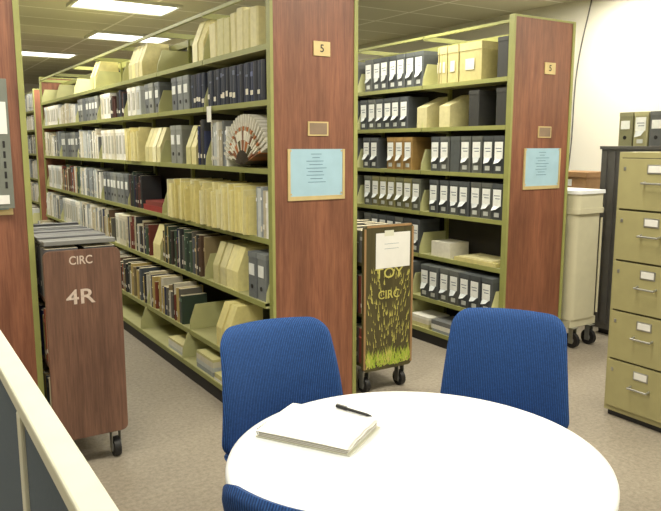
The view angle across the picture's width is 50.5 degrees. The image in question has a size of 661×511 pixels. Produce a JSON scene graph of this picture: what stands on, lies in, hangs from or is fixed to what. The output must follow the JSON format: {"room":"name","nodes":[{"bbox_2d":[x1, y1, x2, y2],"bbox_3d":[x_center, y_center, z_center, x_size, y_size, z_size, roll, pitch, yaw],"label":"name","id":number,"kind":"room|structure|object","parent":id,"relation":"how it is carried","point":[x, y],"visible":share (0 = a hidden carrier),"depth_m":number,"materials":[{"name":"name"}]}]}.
{"room":"library","nodes":[
{"label":"library","id":0,"kind":"room"},
{"bbox_2d":[24,83,38,92],"bbox_3d":[-8.649,-2.301,15.125,9.850,2.950,0.100,-6,11,-32],"label":"wall","id":1,"kind":"structure","parent":0,"point":[28,87],"depth_m":15.97,"materials":[{"name":"beige paint"}]},
{"bbox_2d":[18,0,573,83],"bbox_3d":[-3.250,-2.491,6.515,9.850,0.100,20.000,-6,11,-32],"label":"ceiling","id":2,"kind":"structure","parent":0,"point":[46,25],"depth_m":7.94,"materials":[{"name":"tile"}]},
{"bbox_2d":[22,49,78,58],"bbox_3d":[-4.431,-3.083,10.701,1.000,0.030,0.600,-6,11,-32],"label":"ceiling light","id":3,"kind":"object","parent":2,"relation":"in","point":[25,52],"depth_m":10.74,"materials":[{"name":"white plastic"}]},
{"bbox_2d":[66,0,182,16],"bbox_3d":[-2.067,-2.507,7.035,1.000,0.030,0.600,-6,11,-32],"label":"ceiling light","id":4,"kind":"object","parent":2,"relation":"in","point":[140,7],"depth_m":7.05,"materials":[{"name":"white plastic"}]},
{"bbox_2d":[84,30,174,43],"bbox_3d":[-2.612,-2.831,9.093,1.000,0.030,0.600,-6,11,-32],"label":"ceiling light","id":5,"kind":"object","parent":2,"relation":"in","point":[97,34],"depth_m":9.07,"materials":[{"name":"white plastic"}]},
{"bbox_2d":[73,325,660,510],"bbox_3d":[-3.250,0.522,6.988,9.850,0.100,20.000,-6,11,-32],"label":"floor","id":6,"kind":"structure","parent":0,"point":[171,458],"depth_m":3.81,"materials":[{"name":"beige carpet"}]},
{"bbox_2d":[0,0,44,396],"bbox_3d":[-3.452,-0.561,5.728,0.796,2.430,6.460,-6,11,-32],"label":"stack","id":7,"kind":"object","parent":6,"relation":"on","point":[19,306],"visible":0.51,"depth_m":3.23,"materials":[{"name":"brown laminate"}]},
{"bbox_2d":[0,78,14,208],"bbox_3d":[-1.489,-0.493,3.103,0.125,0.570,0.045,-6,11,-32],"label":"sign holder","id":8,"kind":"object","parent":7,"relation":"attached to","point":[6,174],"visible":1,"depth_m":3.12,"materials":[{"name":"white paper"}]},
{"bbox_2d":[25,88,47,223],"bbox_3d":[-5.499,-1.668,12.773,0.786,2.430,3.730,-6,11,-32],"label":"stack","id":9,"kind":"object","parent":6,"relation":"on","point":[39,155],"visible":0.16,"depth_m":11.16,"materials":[{"name":"brown laminate"}]},
{"bbox_2d":[25,93,39,212],"bbox_3d":[-5.642,-1.697,12.676,0.436,2.277,3.606,-6,11,-32],"label":"books","id":10,"kind":"object","parent":9,"relation":"in","point":[28,98],"visible":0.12,"depth_m":11.44,"materials":[{"name":"paper"}]},
{"bbox_2d":[0,330,118,510],"bbox_3d":[-0.662,0.778,1.555,0.248,1.080,2.400,-6,11,-32],"label":"wall","id":11,"kind":"structure","parent":6,"relation":"on","point":[42,468],"depth_m":1.26,"materials":[{"name":"fabric"}]},
{"bbox_2d":[33,222,127,455],"bbox_3d":[-1.400,0.419,3.723,0.350,1.117,0.902,-6,11,-32],"label":"truck","id":12,"kind":"object","parent":6,"relation":"on","point":[79,285],"visible":0.78,"depth_m":3.35,"materials":[{"name":"brown wood"}]},
{"bbox_2d":[39,0,357,402],"bbox_3d":[-1.904,-0.714,6.702,0.786,2.430,6.460,-6,11,-32],"label":"stack","id":13,"kind":"object","parent":6,"relation":"on","point":[310,49],"visible":0.38,"depth_m":4.17,"materials":[{"name":"brown laminate"}]},
{"bbox_2d":[38,6,268,383],"bbox_3d":[-2.030,-0.730,6.611,0.457,2.250,6.342,-6,11,-32],"label":"books","id":14,"kind":"object","parent":13,"relation":"in","point":[232,206],"visible":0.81,"depth_m":5.01,"materials":[{"name":"paper"}]},
{"bbox_2d":[222,484,304,510],"bbox_3d":[0.039,0.869,1.580,0.496,0.893,0.537,3,10,20],"label":"office chair","id":15,"kind":"object","parent":6,"relation":"on","point":[234,497],"visible":1,"depth_m":1.34,"materials":[{"name":"fabric"}]},
{"bbox_2d":[220,317,342,461],"bbox_3d":[-0.121,0.721,2.498,0.496,0.900,0.537,-5,10,-28],"label":"office chair","id":16,"kind":"object","parent":6,"relation":"on","point":[268,366],"visible":0.38,"depth_m":2.59,"materials":[{"name":"fabric"}]},
{"bbox_2d":[356,220,413,392],"bbox_3d":[0.129,0.280,4.756,0.380,1.070,0.886,-6,11,-32],"label":"truck","id":17,"kind":"object","parent":6,"relation":"on","point":[385,251],"visible":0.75,"depth_m":4.38,"materials":[{"name":"painted wood"},{"name":"cloth"},{"name":"paper"}]},
{"bbox_2d":[225,391,619,510],"bbox_3d":[0.227,0.894,1.909,1.000,0.740,1.000,-6,11,-32],"label":"round table","id":18,"kind":"object","parent":6,"relation":"on","point":[428,451],"visible":0.88,"depth_m":1.80,"materials":[{"name":"white laminate"}]},
{"bbox_2d":[256,403,379,456],"bbox_3d":[-0.034,0.489,1.999,0.292,0.032,0.220,4,10,26],"label":"stack","id":19,"kind":"object","parent":18,"relation":"on","point":[336,432],"visible":1,"depth_m":1.96,"materials":[{"name":"paper"}]},
{"bbox_2d":[336,403,371,416],"bbox_3d":[0.072,0.475,2.145,0.138,0.014,0.011,7,12,39],"label":"ballpoint pen","id":20,"kind":"object","parent":18,"relation":"on","point":[340,406],"visible":1,"depth_m":2.15,"materials":[{"name":"black plastic"}]},
{"bbox_2d":[357,13,575,348],"bbox_3d":[-0.289,-0.874,7.718,0.776,2.430,6.460,-6,11,-32],"label":"stack","id":21,"kind":"object","parent":6,"relation":"on","point":[529,239],"visible":0.27,"depth_m":5.12,"materials":[{"name":"brown laminate"}]},
{"bbox_2d":[357,35,508,335],"bbox_3d":[-0.444,-0.857,7.625,0.410,2.206,6.340,-6,11,-32],"label":"boxes","id":22,"kind":"object","parent":21,"relation":"in","point":[462,286],"visible":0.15,"depth_m":5.52,"materials":[{"name":"cardboard"},{"name":"paper"}]},
{"bbox_2d":[440,308,568,428],"bbox_3d":[0.637,0.697,2.654,0.496,0.900,0.537,3,10,20],"label":"office chair","id":23,"kind":"object","parent":6,"relation":"on","point":[516,358],"visible":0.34,"depth_m":2.76,"materials":[{"name":"fabric"}]},
{"bbox_2d":[561,187,605,347],"bbox_3d":[1.828,0.071,5.617,0.357,1.215,0.635,-6,11,-32],"label":"bin","id":24,"kind":"object","parent":6,"relation":"on","point":[584,207],"visible":0.46,"depth_m":5.37,"materials":[{"name":"beige plastic"}]},
{"bbox_2d":[592,146,660,334],"bbox_3d":[2.809,-0.039,5.256,0.495,1.545,1.570,-6,11,-32],"label":"cabinet","id":25,"kind":"object","parent":6,"relation":"on","point":[610,160],"visible":0.35,"depth_m":5.67,"materials":[{"name":"black metal"}]},
{"bbox_2d":[618,111,660,145],"bbox_3d":[2.651,-0.939,5.164,0.270,0.260,1.045,-6,11,-32],"label":"boxes","id":26,"kind":"object","parent":25,"relation":"on","point":[635,128],"visible":0.98,"depth_m":5.38,"materials":[{"name":"cardboard"}]},
{"bbox_2d":[604,152,660,432],"bbox_3d":[1.984,0.179,3.963,0.716,1.515,0.465,-6,11,-32],"label":"file cabinet","id":27,"kind":"object","parent":6,"relation":"on","point":[633,369],"visible":1,"depth_m":3.84,"materials":[{"name":"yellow metal"}]},
{"bbox_3d":[2.284,-0.048,6.650,0.600,1.130,0.840,-6,11,-32],"label":"cabinet","id":28,"kind":"object","parent":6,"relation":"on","visible":0},
{"bbox_2d":[568,170,600,188],"bbox_3d":[2.299,-0.681,6.440,0.372,0.184,0.420,-6,11,-32],"label":"cardboard box","id":29,"kind":"object","parent":28,"relation":"on","point":[576,178],"visible":0.43,"depth_m":6.24,"materials":[{"name":"cardboard"}]},
{"bbox_2d":[358,0,660,170],"bbox_3d":[0.946,-1.400,9.392,0.100,2.950,20.000,-6,11,-32],"label":"wall","id":30,"kind":"structure","parent":0,"point":[619,71],"depth_m":6.65,"materials":[{"name":"white paint"}]},
{"bbox_2d":[568,0,591,169],"bbox_3d":[2.439,-1.611,6.871,0.012,1.752,0.202,-6,11,-32],"label":"cable","id":31,"kind":"object","parent":30,"relation":"attached to","point":[591,0],"visible":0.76,"depth_m":6.89,"materials":[{"name":"grey rubber"}]}
]}

